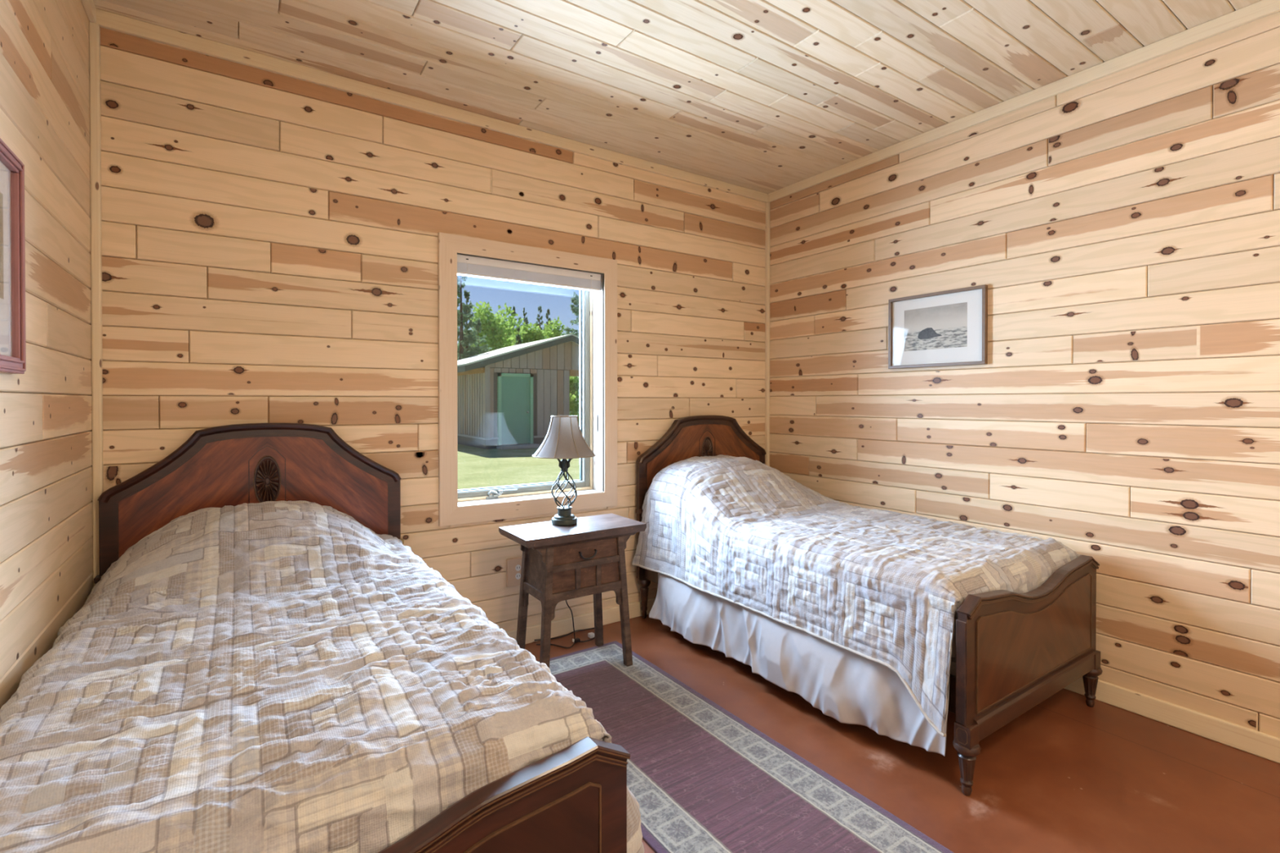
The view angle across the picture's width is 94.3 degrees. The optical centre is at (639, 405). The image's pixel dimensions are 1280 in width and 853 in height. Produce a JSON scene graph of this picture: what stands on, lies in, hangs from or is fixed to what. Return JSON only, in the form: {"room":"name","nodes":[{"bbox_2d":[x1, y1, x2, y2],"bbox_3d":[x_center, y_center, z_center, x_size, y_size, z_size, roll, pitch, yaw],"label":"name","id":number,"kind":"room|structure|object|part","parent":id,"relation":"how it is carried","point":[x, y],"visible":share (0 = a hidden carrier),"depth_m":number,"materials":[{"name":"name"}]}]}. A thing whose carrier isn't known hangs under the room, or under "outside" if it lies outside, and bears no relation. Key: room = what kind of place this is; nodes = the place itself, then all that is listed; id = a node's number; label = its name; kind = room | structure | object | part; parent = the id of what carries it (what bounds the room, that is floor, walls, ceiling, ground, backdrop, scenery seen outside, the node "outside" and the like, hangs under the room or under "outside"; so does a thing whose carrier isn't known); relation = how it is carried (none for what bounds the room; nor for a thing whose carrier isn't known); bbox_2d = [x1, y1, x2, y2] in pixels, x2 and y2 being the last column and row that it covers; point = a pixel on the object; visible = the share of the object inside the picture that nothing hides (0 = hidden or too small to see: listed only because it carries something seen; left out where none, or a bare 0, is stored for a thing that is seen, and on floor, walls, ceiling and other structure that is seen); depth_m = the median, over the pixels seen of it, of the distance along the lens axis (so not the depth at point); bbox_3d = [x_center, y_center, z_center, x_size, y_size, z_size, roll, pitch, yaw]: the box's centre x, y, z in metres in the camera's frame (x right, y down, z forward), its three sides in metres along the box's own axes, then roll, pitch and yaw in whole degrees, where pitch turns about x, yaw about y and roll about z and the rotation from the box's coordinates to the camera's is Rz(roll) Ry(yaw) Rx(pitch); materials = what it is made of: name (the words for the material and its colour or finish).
{"room":"bedroom","nodes":[
{"label":"bedroom","id":0,"kind":"room"},
{"bbox_2d":[0,0,93,709],"bbox_3d":[-0.988,-0.032,0.539,0.140,3.040,4.200,0,1,-34],"label":"wall","id":1,"kind":"structure","parent":0,"point":[46,510],"depth_m":1.68,"materials":[{"name":"brown wood"}]},
{"bbox_2d":[0,137,26,373],"bbox_3d":[-1.287,-0.328,1.128,0.026,0.508,0.715,0,1,-34],"label":"picture frame","id":2,"kind":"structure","parent":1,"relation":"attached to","point":[12,233],"depth_m":1.39,"materials":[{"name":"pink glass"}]},
{"bbox_2d":[0,191,4,299],"bbox_3d":[-1.294,-0.358,1.127,0.001,0.237,0.520,0,1,-34],"label":"print","id":3,"kind":"object","parent":2,"relation":"attached to","point":[2,193],"depth_m":1.33},
{"bbox_3d":[-1.290,-0.564,1.124,0.020,0.036,0.715,0,1,-34],"label":"frame","id":4,"kind":"part","parent":2,"relation":"part of","materials":[{"name":"red wood"}]},
{"bbox_3d":[-1.290,-0.092,1.128,0.020,0.036,0.715,0,1,-34],"label":"frame","id":5,"kind":"part","parent":2,"relation":"part of","materials":[{"name":"red wood"}]},
{"bbox_3d":[-1.480,-0.331,1.407,0.020,0.436,0.036,0,1,-34],"label":"frame","id":6,"kind":"part","parent":2,"relation":"part of","materials":[{"name":"red wood"}]},
{"bbox_2d":[80,0,96,22],"bbox_3d":[-0.905,-1.423,0.548,0.020,0.058,3.940,0,1,-34],"label":"trim","id":7,"kind":"structure","parent":1,"relation":"attached to","point":[89,6],"depth_m":2.13,"materials":[{"name":"beige wood"}]},
{"bbox_2d":[87,26,765,631],"bbox_3d":[-0.605,-0.053,3.248,3.810,3.040,0.140,0,1,-34],"label":"wall","id":8,"kind":"structure","parent":0,"point":[269,239],"depth_m":2.70,"materials":[{"name":"brown wood"}]},
{"bbox_2d":[88,22,103,586],"bbox_3d":[-2.009,-0.066,2.198,0.028,2.682,0.026,0,1,-34],"label":"trim","id":9,"kind":"structure","parent":8,"relation":"attached to","point":[94,28],"depth_m":2.19,"materials":[{"name":"beige wood"}]},
{"bbox_2d":[89,8,768,202],"bbox_3d":[-0.560,-1.443,3.171,3.530,0.058,0.020,0,1,-34],"label":"trim","id":10,"kind":"structure","parent":8,"relation":"attached to","point":[109,20],"depth_m":2.73,"materials":[{"name":"beige wood"}]},
{"bbox_2d":[506,556,522,586],"bbox_3d":[-0.654,0.873,3.122,0.094,0.144,0.026,0,1,-34],"label":"wall outlet","id":11,"kind":"object","parent":8,"relation":"attached to","point":[513,566],"visible":0.81,"depth_m":3.11,"materials":[{"name":"white plastic"}]},
{"bbox_2d":[515,573,520,579],"bbox_3d":[-0.640,0.895,3.119,0.030,0.033,0.004,0,1,-34],"label":"receptacle","id":12,"kind":"object","parent":11,"relation":"attached to","point":[517,575],"depth_m":3.12,"materials":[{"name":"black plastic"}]},
{"bbox_2d":[515,564,520,571],"bbox_3d":[-0.640,0.851,3.119,0.030,0.033,0.004,0,1,-34],"label":"receptacle","id":13,"kind":"object","parent":11,"relation":"attached to","point":[517,567],"depth_m":3.12,"materials":[{"name":"white plastic"}]},
{"bbox_2d":[437,232,617,526],"bbox_3d":[-0.613,-0.130,3.260,1.018,1.431,0.211,0,1,-34],"label":"window","id":14,"kind":"structure","parent":8,"relation":"in","point":[597,484],"depth_m":3.28,"materials":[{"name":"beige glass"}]},
{"bbox_3d":[-0.945,-0.128,2.921,0.087,1.431,0.021,0,1,-34],"label":"casing","id":15,"kind":"part","parent":14,"relation":"part of","materials":[{"name":"beige wood"}]},
{"bbox_3d":[-0.709,0.461,3.249,0.080,0.007,0.007,0,1,-34],"label":"lock plate","id":16,"kind":"part","parent":14,"relation":"part of","materials":[{"name":"white metal"}]},
{"bbox_3d":[-0.650,-0.133,3.316,0.820,1.229,0.047,0,1,-34],"label":"sash","id":17,"kind":"part","parent":14,"relation":"part of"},
{"bbox_3d":[-0.559,-0.802,3.176,1.018,0.087,0.021,0,1,-34],"label":"casing","id":18,"kind":"part","parent":14,"relation":"part of","materials":[{"name":"beige wood"}]},
{"bbox_3d":[-0.559,0.542,3.187,1.018,0.087,0.021,0,1,-34],"label":"casing","id":19,"kind":"part","parent":14,"relation":"part of","materials":[{"name":"beige wood"}]},
{"bbox_2d":[457,254,600,440],"bbox_3d":[-0.581,-0.275,3.213,0.834,0.966,0.046,0,1,-34],"label":"window blind","id":20,"kind":"object","parent":14,"relation":"attached to","point":[469,266],"visible":0.86,"depth_m":3.17,"materials":[{"name":"white plastic"}]},
{"bbox_3d":[-0.582,-0.739,3.210,0.832,0.038,0.044,0,1,-34],"label":"head rail","id":21,"kind":"part","parent":20,"relation":"part of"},
{"bbox_3d":[-0.582,-0.667,3.211,0.830,0.010,0.040,0,1,-34],"label":"rail","id":22,"kind":"part","parent":20,"relation":"part of","materials":[{"name":"white plastic"}]},
{"bbox_3d":[-0.241,-0.307,3.447,0.003,0.715,0.017,0,1,-42],"label":"pull cord","id":23,"kind":"part","parent":20,"relation":"part of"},
{"bbox_3d":[-0.613,0.507,3.266,0.880,0.018,0.209,0,1,-34],"label":"sill","id":24,"kind":"part","parent":14,"relation":"part of","materials":[{"name":"beige wood"}]},
{"bbox_3d":[-0.174,-0.132,3.442,0.087,1.431,0.021,0,1,-34],"label":"casing","id":25,"kind":"part","parent":14,"relation":"part of","materials":[{"name":"beige wood"}]},
{"bbox_2d":[506,597,655,644],"bbox_3d":[-0.561,1.224,3.192,3.470,0.088,0.018,0,1,-34],"label":"baseboard","id":26,"kind":"structure","parent":8,"relation":"attached to","point":[561,627],"depth_m":3.33,"materials":[{"name":"beige wood"}]},
{"bbox_2d":[764,201,769,466],"bbox_3d":[0.893,-0.081,4.161,0.024,2.682,0.026,0,1,-34],"label":"trim","id":27,"kind":"structure","parent":8,"relation":"attached to","point":[767,204],"depth_m":4.15,"materials":[{"name":"beige wood"}]},
{"bbox_2d":[93,0,1261,193],"bbox_3d":[0.532,-1.519,1.555,3.810,0.120,4.200,0,1,-34],"label":"ceiling","id":28,"kind":"structure","parent":0,"point":[766,96],"depth_m":2.50,"materials":[{"name":"brown wood"}]},
{"bbox_2d":[524,613,1279,852],"bbox_3d":[0.537,1.380,1.569,3.810,0.200,4.220,0,1,-34],"label":"floor","id":29,"kind":"structure","parent":0,"point":[1066,775],"depth_m":2.06,"materials":[{"name":"concrete"}]},
{"bbox_2d":[93,422,630,852],"bbox_3d":[-1.008,0.678,1.672,1.088,1.203,2.007,0,1,-34],"label":"twin bed","id":30,"kind":"object","parent":29,"relation":"on","point":[572,799],"visible":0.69,"depth_m":2.22,"materials":[{"name":"brown wood"}]},
{"bbox_3d":[-1.554,0.553,2.477,1.046,0.960,0.028,0,1,-34],"label":"headboard","id":31,"kind":"part","parent":30,"relation":"part of","materials":[{"name":"brown wood"}]},
{"bbox_3d":[-1.551,0.213,2.471,1.050,0.284,0.042,0,1,-34],"label":"edge moulding","id":32,"kind":"part","parent":30,"relation":"part of","materials":[{"name":"brown wood"}]},
{"bbox_3d":[-1.545,0.519,2.464,0.942,0.788,0.003,0,1,-34],"label":"veneer panel","id":33,"kind":"part","parent":30,"relation":"part of","materials":[{"name":"brown wood"}]},
{"bbox_3d":[-0.469,0.689,0.874,1.062,0.098,0.043,0,1,-34],"label":"edge moulding","id":34,"kind":"part","parent":30,"relation":"part of","materials":[{"name":"brown wood"}]},
{"bbox_3d":[-0.471,0.881,0.878,1.056,0.470,0.028,0,1,-34],"label":"footboard","id":35,"kind":"part","parent":30,"relation":"part of","materials":[{"name":"brown wood"}]},
{"bbox_3d":[-0.462,0.867,0.866,0.932,0.314,0.003,0,1,-34],"label":"veneer panel","id":36,"kind":"part","parent":30,"relation":"part of","materials":[{"name":"brown wood"}]},
{"bbox_2d":[534,600,595,648],"bbox_3d":[-0.359,0.937,3.184,0.367,0.660,0.201,0,1,-34],"label":"lamp cord","id":37,"kind":"object","parent":29,"relation":"on","point":[590,635],"visible":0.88,"depth_m":3.20,"materials":[{"name":"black plastic"}]},
{"bbox_2d":[538,640,953,852],"bbox_3d":[0.276,1.273,1.977,0.696,0.008,2.450,0,1,-34],"label":"runner rug","id":38,"kind":"object","parent":29,"relation":"on","point":[702,779],"visible":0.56,"depth_m":2.02,"materials":[{"name":"fabric"}]},
{"bbox_2d":[498,513,646,667],"bbox_3d":[-0.321,0.921,2.880,0.632,0.682,0.326,0,1,-34],"label":"nightstand","id":39,"kind":"object","parent":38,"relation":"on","point":[585,557],"visible":0.91,"depth_m":2.79,"materials":[{"name":"brown wood"}]},
{"bbox_3d":[-0.563,0.946,2.872,0.073,0.632,0.058,0,1,-34],"label":"leg","id":40,"kind":"part","parent":39,"relation":"part of","materials":[{"name":"brown wood"}]},
{"bbox_3d":[-0.487,0.865,2.768,0.032,0.037,0.251,0,1,-34],"label":"rail","id":41,"kind":"part","parent":39,"relation":"part of","materials":[{"name":"brown wood"}]},
{"bbox_3d":[-0.481,0.749,2.771,0.024,0.195,0.249,0,1,-34],"label":"panel","id":42,"kind":"part","parent":39,"relation":"part of","materials":[{"name":"brown wood"}]},
{"bbox_3d":[-0.419,0.948,2.659,0.073,0.632,0.058,0,1,-34],"label":"leg","id":43,"kind":"part","parent":39,"relation":"part of","materials":[{"name":"brown wood"}]},
{"bbox_2d":[532,415,595,525],"bbox_3d":[-0.372,0.314,2.920,0.312,0.531,0.312,0,1,-34],"label":"table lamp","id":44,"kind":"object","parent":39,"relation":"on","point":[564,439],"visible":1,"depth_m":2.86,"materials":[{"name":"fabric"}]},
{"bbox_3d":[-0.400,0.410,2.908,0.067,0.183,0.062,0,1,-34],"label":"cage rod","id":45,"kind":"part","parent":44,"relation":"part of","materials":[{"name":"black metal"}]},
{"bbox_3d":[-0.404,0.410,2.917,0.062,0.183,0.066,0,1,-34],"label":"cage rod","id":46,"kind":"part","parent":44,"relation":"part of","materials":[{"name":"black metal"}]},
{"bbox_3d":[-0.394,0.409,2.944,0.064,0.183,0.062,0,1,-34],"label":"cage rod","id":47,"kind":"part","parent":44,"relation":"part of","materials":[{"name":"black metal"}]},
{"bbox_3d":[-0.379,0.410,2.889,0.067,0.183,0.062,0,1,-34],"label":"cage rod","id":48,"kind":"part","parent":44,"relation":"part of","materials":[{"name":"black metal"}]},
{"bbox_3d":[-0.385,0.409,2.951,0.064,0.183,0.062,0,1,-34],"label":"cage rod","id":49,"kind":"part","parent":44,"relation":"part of","materials":[{"name":"black metal"}]},
{"bbox_3d":[-0.372,0.147,2.918,0.306,0.192,0.306,0,1,-34],"label":"lamp shade","id":50,"kind":"part","parent":44,"relation":"part of","materials":[{"name":"fabric"}]},
{"bbox_3d":[-0.368,0.410,2.890,0.061,0.183,0.068,0,1,-34],"label":"cage rod","id":51,"kind":"part","parent":44,"relation":"part of","materials":[{"name":"black metal"}]},
{"bbox_3d":[-0.356,0.409,2.949,0.062,0.183,0.066,0,1,-34],"label":"cage rod","id":52,"kind":"part","parent":44,"relation":"part of","materials":[{"name":"black metal"}]},
{"bbox_3d":[-0.349,0.409,2.941,0.067,0.183,0.063,0,1,-34],"label":"cage rod","id":53,"kind":"part","parent":44,"relation":"part of","materials":[{"name":"black metal"}]},
{"bbox_3d":[-0.345,0.410,2.905,0.061,0.183,0.068,0,1,-34],"label":"cage rod","id":54,"kind":"part","parent":44,"relation":"part of","materials":[{"name":"black metal"}]},
{"bbox_3d":[-0.341,0.410,2.914,0.067,0.183,0.062,0,1,-34],"label":"cage rod","id":55,"kind":"part","parent":44,"relation":"part of","materials":[{"name":"black metal"}]},
{"bbox_3d":[-0.321,0.625,2.878,0.564,0.019,0.296,0,1,-34],"label":"moulding","id":56,"kind":"part","parent":39,"relation":"part of","materials":[{"name":"brown wood"}]},
{"bbox_3d":[-0.308,0.679,2.859,0.346,0.085,0.203,0,1,-34],"label":"drawer","id":57,"kind":"part","parent":39,"relation":"part of","materials":[{"name":"brown wood"}]},
{"bbox_3d":[-0.254,0.737,2.780,0.386,0.029,0.031,0,1,-34],"label":"rail","id":58,"kind":"part","parent":39,"relation":"part of","materials":[{"name":"brown wood"}]},
{"bbox_3d":[-0.256,0.798,2.783,0.361,0.095,0.024,0,1,-34],"label":"panel","id":59,"kind":"part","parent":39,"relation":"part of","materials":[{"name":"brown wood"}]},
{"bbox_3d":[-0.251,0.865,2.776,0.402,0.037,0.031,0,1,-34],"label":"rail","id":60,"kind":"part","parent":39,"relation":"part of","materials":[{"name":"brown wood"}]},
{"bbox_3d":[-0.243,0.697,2.773,0.091,0.040,0.018,0,1,-34],"label":"handle","id":61,"kind":"part","parent":39,"relation":"part of","materials":[{"name":"black metal"}]},
{"bbox_3d":[-0.224,0.944,3.101,0.073,0.632,0.058,0,1,-34],"label":"leg","id":62,"kind":"part","parent":39,"relation":"part of","materials":[{"name":"brown wood"}]},
{"bbox_3d":[-0.080,0.946,2.889,0.073,0.632,0.058,0,1,-34],"label":"leg","id":63,"kind":"part","parent":39,"relation":"part of","materials":[{"name":"brown wood"}]},
{"bbox_2d":[635,415,1102,795],"bbox_3d":[0.959,0.667,3.017,1.088,1.203,1.982,0,1,-34],"label":"twin bed","id":64,"kind":"object","parent":29,"relation":"on","point":[1015,651],"visible":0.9,"depth_m":2.21,"materials":[{"name":"brown wood"}]},
{"bbox_3d":[0.025,1.145,3.539,0.078,0.240,0.078,0,1,-34],"label":"leg","id":65,"kind":"part","parent":64,"relation":"part of","materials":[{"name":"brown wood"}]},
{"bbox_3d":[0.420,0.543,3.812,1.046,0.960,0.028,0,1,-34],"label":"headboard","id":66,"kind":"part","parent":64,"relation":"part of","materials":[{"name":"brown wood"}]},
{"bbox_3d":[0.423,0.203,3.805,1.050,0.284,0.042,0,1,-34],"label":"edge moulding","id":67,"kind":"part","parent":64,"relation":"part of","materials":[{"name":"brown wood"}]},
{"bbox_3d":[0.429,0.509,3.799,0.942,0.788,0.003,0,1,-34],"label":"veneer panel","id":68,"kind":"part","parent":64,"relation":"part of","materials":[{"name":"brown wood"}]},
{"bbox_2d":[648,564,950,755],"bbox_3d":[0.546,1.044,2.668,0.070,0.346,1.676,0,1,-34],"label":"bed skirt","id":69,"kind":"object","parent":64,"relation":"hanging from","point":[848,687],"visible":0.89,"depth_m":2.46,"materials":[{"name":"white fabric"}]},
{"bbox_3d":[0.556,0.971,2.761,0.022,0.120,1.868,0,1,-34],"label":"rail","id":70,"kind":"part","parent":64,"relation":"part of","materials":[{"name":"fabric"}]},
{"bbox_2d":[950,657,955,675],"bbox_3d":[0.958,0.945,3.021,0.900,0.148,1.800,0,1,-34],"label":"box spring","id":71,"kind":"object","parent":64,"relation":"on","point":[953,663],"visible":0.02,"depth_m":2.04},
{"bbox_2d":[951,611,956,657],"bbox_3d":[0.955,0.742,3.023,0.910,0.255,1.790,0,1,-34],"label":"mattress","id":72,"kind":"object","parent":71,"relation":"on","point":[953,641],"visible":0.04,"depth_m":2.04,"materials":[{"name":"fabric"}]},
{"bbox_2d":[631,454,1080,737],"bbox_3d":[0.932,0.692,3.012,1.118,0.767,1.888,0,1,-34],"label":"quilt","id":73,"kind":"object","parent":72,"relation":"on","point":[886,588],"visible":0.94,"depth_m":2.56,"materials":[{"name":"beige fabric"}]},
{"bbox_3d":[1.067,0.872,1.954,0.049,0.339,0.034,0,1,-34],"label":"corner post","id":74,"kind":"part","parent":64,"relation":"part of","materials":[{"name":"brown wood"}]},
{"bbox_3d":[1.074,1.190,1.952,0.082,0.174,0.082,0,1,-34],"label":"leg","id":75,"kind":"part","parent":64,"relation":"part of","materials":[{"name":"brown wood"}]},
{"bbox_3d":[1.489,0.870,2.234,1.056,0.470,0.028,0,1,-34],"label":"footboard","id":76,"kind":"part","parent":64,"relation":"part of","materials":[{"name":"brown wood"}]},
{"bbox_3d":[1.491,0.678,2.230,1.062,0.098,0.043,0,1,-34],"label":"edge moulding","id":77,"kind":"part","parent":64,"relation":"part of","materials":[{"name":"brown wood"}]},
{"bbox_3d":[1.501,1.037,2.218,0.966,0.017,0.016,0,1,-34],"label":"rail moulding","id":78,"kind":"part","parent":64,"relation":"part of","materials":[{"name":"brown wood"}]},
{"bbox_3d":[1.498,0.857,2.221,0.932,0.314,0.003,0,1,-34],"label":"veneer panel","id":79,"kind":"part","parent":64,"relation":"part of","materials":[{"name":"brown wood"}]},
{"bbox_3d":[1.491,1.073,2.232,0.966,0.060,0.044,0,1,-34],"label":"rail","id":80,"kind":"part","parent":64,"relation":"part of","materials":[{"name":"brown wood"}]},
{"bbox_3d":[1.907,1.186,2.516,0.082,0.174,0.082,0,1,-34],"label":"leg","id":81,"kind":"part","parent":64,"relation":"part of","materials":[{"name":"brown wood"}]},
{"bbox_2d":[769,11,1279,737],"bbox_3d":[2.052,-0.048,2.594,0.140,3.040,4.200,0,1,-34],"label":"wall","id":82,"kind":"structure","parent":0,"point":[1122,228],"depth_m":2.56,"materials":[{"name":"brown wood"}]},
{"bbox_2d":[888,284,987,368],"bbox_3d":[1.568,-0.405,3.159,0.026,0.393,0.528,0,1,-34],"label":"framed print","id":83,"kind":"object","parent":82,"relation":"attached to","point":[945,328],"visible":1,"depth_m":3.14,"materials":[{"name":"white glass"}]},
{"bbox_3d":[1.424,-0.406,3.370,0.026,0.361,0.016,0,1,-34],"label":"frame","id":84,"kind":"part","parent":83,"relation":"part of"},
{"bbox_3d":[1.568,-0.216,3.160,0.026,0.016,0.528,0,1,-34],"label":"frame","id":85,"kind":"part","parent":83,"relation":"part of","materials":[{"name":"grey wood"}]},
{"bbox_3d":[1.568,-0.593,3.157,0.026,0.016,0.528,0,1,-34],"label":"frame","id":86,"kind":"part","parent":83,"relation":"part of","materials":[{"name":"grey wood"}]},
{"bbox_3d":[1.711,-0.403,2.946,0.026,0.361,0.016,0,1,-34],"label":"frame","id":87,"kind":"part","parent":83,"relation":"part of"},
{"bbox_2d":[768,0,1279,202],"bbox_3d":[2.002,-1.438,2.514,0.020,0.058,3.940,0,1,-34],"label":"trim","id":88,"kind":"structure","parent":82,"relation":"attached to","point":[1263,8],"depth_m":2.66,"materials":[{"name":"beige wood"}]},
{"bbox_2d":[1064,676,1279,763],"bbox_3d":[2.006,1.229,2.531,0.018,0.088,3.930,0,1,-34],"label":"baseboard","id":89,"kind":"structure","parent":82,"relation":"attached to","point":[1251,741],"depth_m":2.32,"materials":[{"name":"beige wood"}]},
{"label":"outside","id":90,"kind":"structure","parent":0,"visible":0},
{"bbox_2d":[457,444,579,489],"bbox_3d":[-9.449,1.278,40.767,110.000,0.300,71.890,0,1,-34],"label":"lawn","id":91,"kind":"structure","parent":90,"point":[477,468],"depth_m":12.96,"materials":[{"name":"green plant"}]},
{"bbox_2d":[457,275,479,359],"bbox_3d":[-7.466,-2.570,24.630,2.892,7.685,2.821,0,0,-2],"label":"conifer tree","id":92,"kind":"object","parent":91,"relation":"on","point":[464,338],"visible":0.3,"depth_m":24.52,"materials":[{"name":"green plant"}]},
{"bbox_2d":[457,289,489,358],"bbox_3d":[-8.518,-2.170,29.257,4.026,7.061,3.916,0,1,-34],"label":"conifer tree","id":93,"kind":"object","parent":91,"relation":"on","point":[466,294],"visible":0.24,"depth_m":29.09,"materials":[{"name":"green plant"}]},
{"bbox_2d":[472,317,492,355],"bbox_3d":[-9.185,-1.933,33.830,2.848,6.271,3.916,0,0,0],"label":"conifer tree","id":94,"kind":"object","parent":91,"relation":"on","point":[478,322],"visible":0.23,"depth_m":34.02,"materials":[{"name":"green plant"}]},
{"bbox_2d":[470,301,515,355],"bbox_3d":[-9.836,-2.832,38.654,3.188,7.994,3.239,0,0,1],"label":"leafy tree","id":95,"kind":"object","parent":91,"relation":"on","point":[492,326],"visible":0.39,"depth_m":38.00,"materials":[{"name":"green plant"}]},
{"bbox_2d":[495,302,525,346],"bbox_3d":[-9.700,-3.230,43.477,3.751,8.715,3.398,0,0,-3],"label":"leafy tree","id":96,"kind":"object","parent":91,"relation":"on","point":[510,318],"visible":0.09,"depth_m":43.30,"materials":[{"name":"green plant"}]},
{"bbox_2d":[509,305,517,333],"bbox_3d":[-10.752,-3.646,49.968,3.878,9.556,2.958,0,0,-10],"label":"conifer tree","id":97,"kind":"object","parent":91,"relation":"on","point":[513,308],"visible":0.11,"depth_m":50.05,"materials":[{"name":"green plant"}]},
{"bbox_2d":[457,333,579,449],"bbox_3d":[-3.814,-0.497,21.349,6.800,3.650,5.950,0,1,-34],"label":"garden shed","id":98,"kind":"object","parent":91,"relation":"on","point":[508,397],"visible":0.68,"depth_m":18.60,"materials":[{"name":"wood"}]},
{"bbox_3d":[-6.077,0.969,19.921,0.060,0.060,5.000,0,1,-34],"label":"trim","id":99,"kind":"part","parent":98,"relation":"part of","materials":[{"name":"stone"}]},
{"bbox_3d":[-4.489,0.984,17.922,0.430,0.060,0.050,0,1,-34],"label":"trim","id":100,"kind":"part","parent":98,"relation":"part of","materials":[{"name":"stone"}]},
{"bbox_3d":[-4.280,0.103,18.078,0.100,2.200,0.095,0,1,-34],"label":"door frame","id":101,"kind":"part","parent":98,"relation":"part of","materials":[{"name":"green wood"}]},
{"bbox_3d":[-3.849,-0.949,18.362,1.140,0.100,0.095,0,1,-34],"label":"door frame","id":102,"kind":"part","parent":98,"relation":"part of","materials":[{"name":"green wood"}]},
{"bbox_3d":[-3.861,0.141,18.389,0.940,2.080,0.050,0,1,-34],"label":"door","id":103,"kind":"part","parent":98,"relation":"part of","materials":[{"name":"green wood"}]},
{"bbox_3d":[-3.418,0.098,18.661,0.100,2.200,0.095,0,1,-34],"label":"door frame","id":104,"kind":"part","parent":98,"relation":"part of","materials":[{"name":"green wood"}]},
{"bbox_3d":[-2.816,0.975,19.054,1.290,0.060,0.050,0,1,-34],"label":"trim","id":105,"kind":"part","parent":98,"relation":"part of","materials":[{"name":"stone"}]},
{"bbox_2d":[514,326,523,345],"bbox_3d":[-5.920,-1.290,28.496,1.684,5.066,1.506,0,1,-34],"label":"conifer tree","id":106,"kind":"object","parent":91,"relation":"on","point":[517,336],"visible":0.2,"depth_m":28.57,"materials":[{"name":"green plant"}]},
{"bbox_2d":[520,306,528,326],"bbox_3d":[-10.483,-4.056,54.920,3.446,10.190,3.395,0,1,-34],"label":"conifer tree","id":107,"kind":"object","parent":91,"relation":"on","point":[526,319],"visible":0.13,"depth_m":54.93,"materials":[{"name":"green plant"}]},
{"bbox_2d":[508,322,545,346],"bbox_3d":[-6.285,-1.728,33.288,2.649,5.869,3.148,0,0,6],"label":"leafy tree","id":108,"kind":"object","parent":91,"relation":"on","point":[532,335],"visible":0.09,"depth_m":32.63,"materials":[{"name":"green plant"}]},
{"bbox_2d":[535,305,546,337],"bbox_3d":[-6.473,-2.751,39.103,2.484,7.824,2.513,0,1,-34],"label":"conifer tree","id":109,"kind":"object","parent":91,"relation":"on","point":[540,307],"visible":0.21,"depth_m":38.95,"materials":[{"name":"green plant"}]},
{"bbox_2d":[542,308,552,330],"bbox_3d":[-9.250,-4.560,61.382,4.024,11.098,3.461,0,1,-34],"label":"conifer tree","id":110,"kind":"object","parent":91,"relation":"on","point":[548,310],"visible":0.16,"depth_m":61.12,"materials":[{"name":"green plant"}]},
{"bbox_2d":[541,316,564,338],"bbox_3d":[-7.364,-3.216,49.682,2.885,8.592,3.072,0,0,9],"label":"leafy tree","id":111,"kind":"object","parent":91,"relation":"on","point":[548,333],"visible":0.16,"depth_m":49.11,"materials":[{"name":"green plant"}]},
{"bbox_2d":[560,291,579,377],"bbox_3d":[-3.452,-2.759,30.586,3.412,7.973,4.234,0,0,-9],"label":"conifer tree","id":112,"kind":"object","parent":91,"relation":"on","point":[575,301],"visible":0.2,"depth_m":30.63,"materials":[{"name":"green plant"}]},
{"bbox_2d":[569,376,579,425],"bbox_3d":[-2.943,-0.118,26.835,1.787,2.748,2.276,0,1,43],"label":"leafy tree","id":113,"kind":"object","parent":91,"relation":"on","point":[574,381],"visible":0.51,"depth_m":26.22,"materials":[{"name":"green plant"}]},
{"bbox_3d":[-1.012,0.752,1.678,0.910,0.255,1.815,0,1,-34],"label":"mattress","id":114,"kind":"object","parent":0,"visible":0},
{"bbox_2d":[0,500,644,852],"bbox_3d":[-0.963,0.685,1.703,1.176,0.624,1.899,0,1,-34],"label":"quilt","id":115,"kind":"object","parent":114,"relation":"on","point":[267,677],"visible":0.93,"depth_m":1.19,"materials":[{"name":"beige fabric"}]}
]}

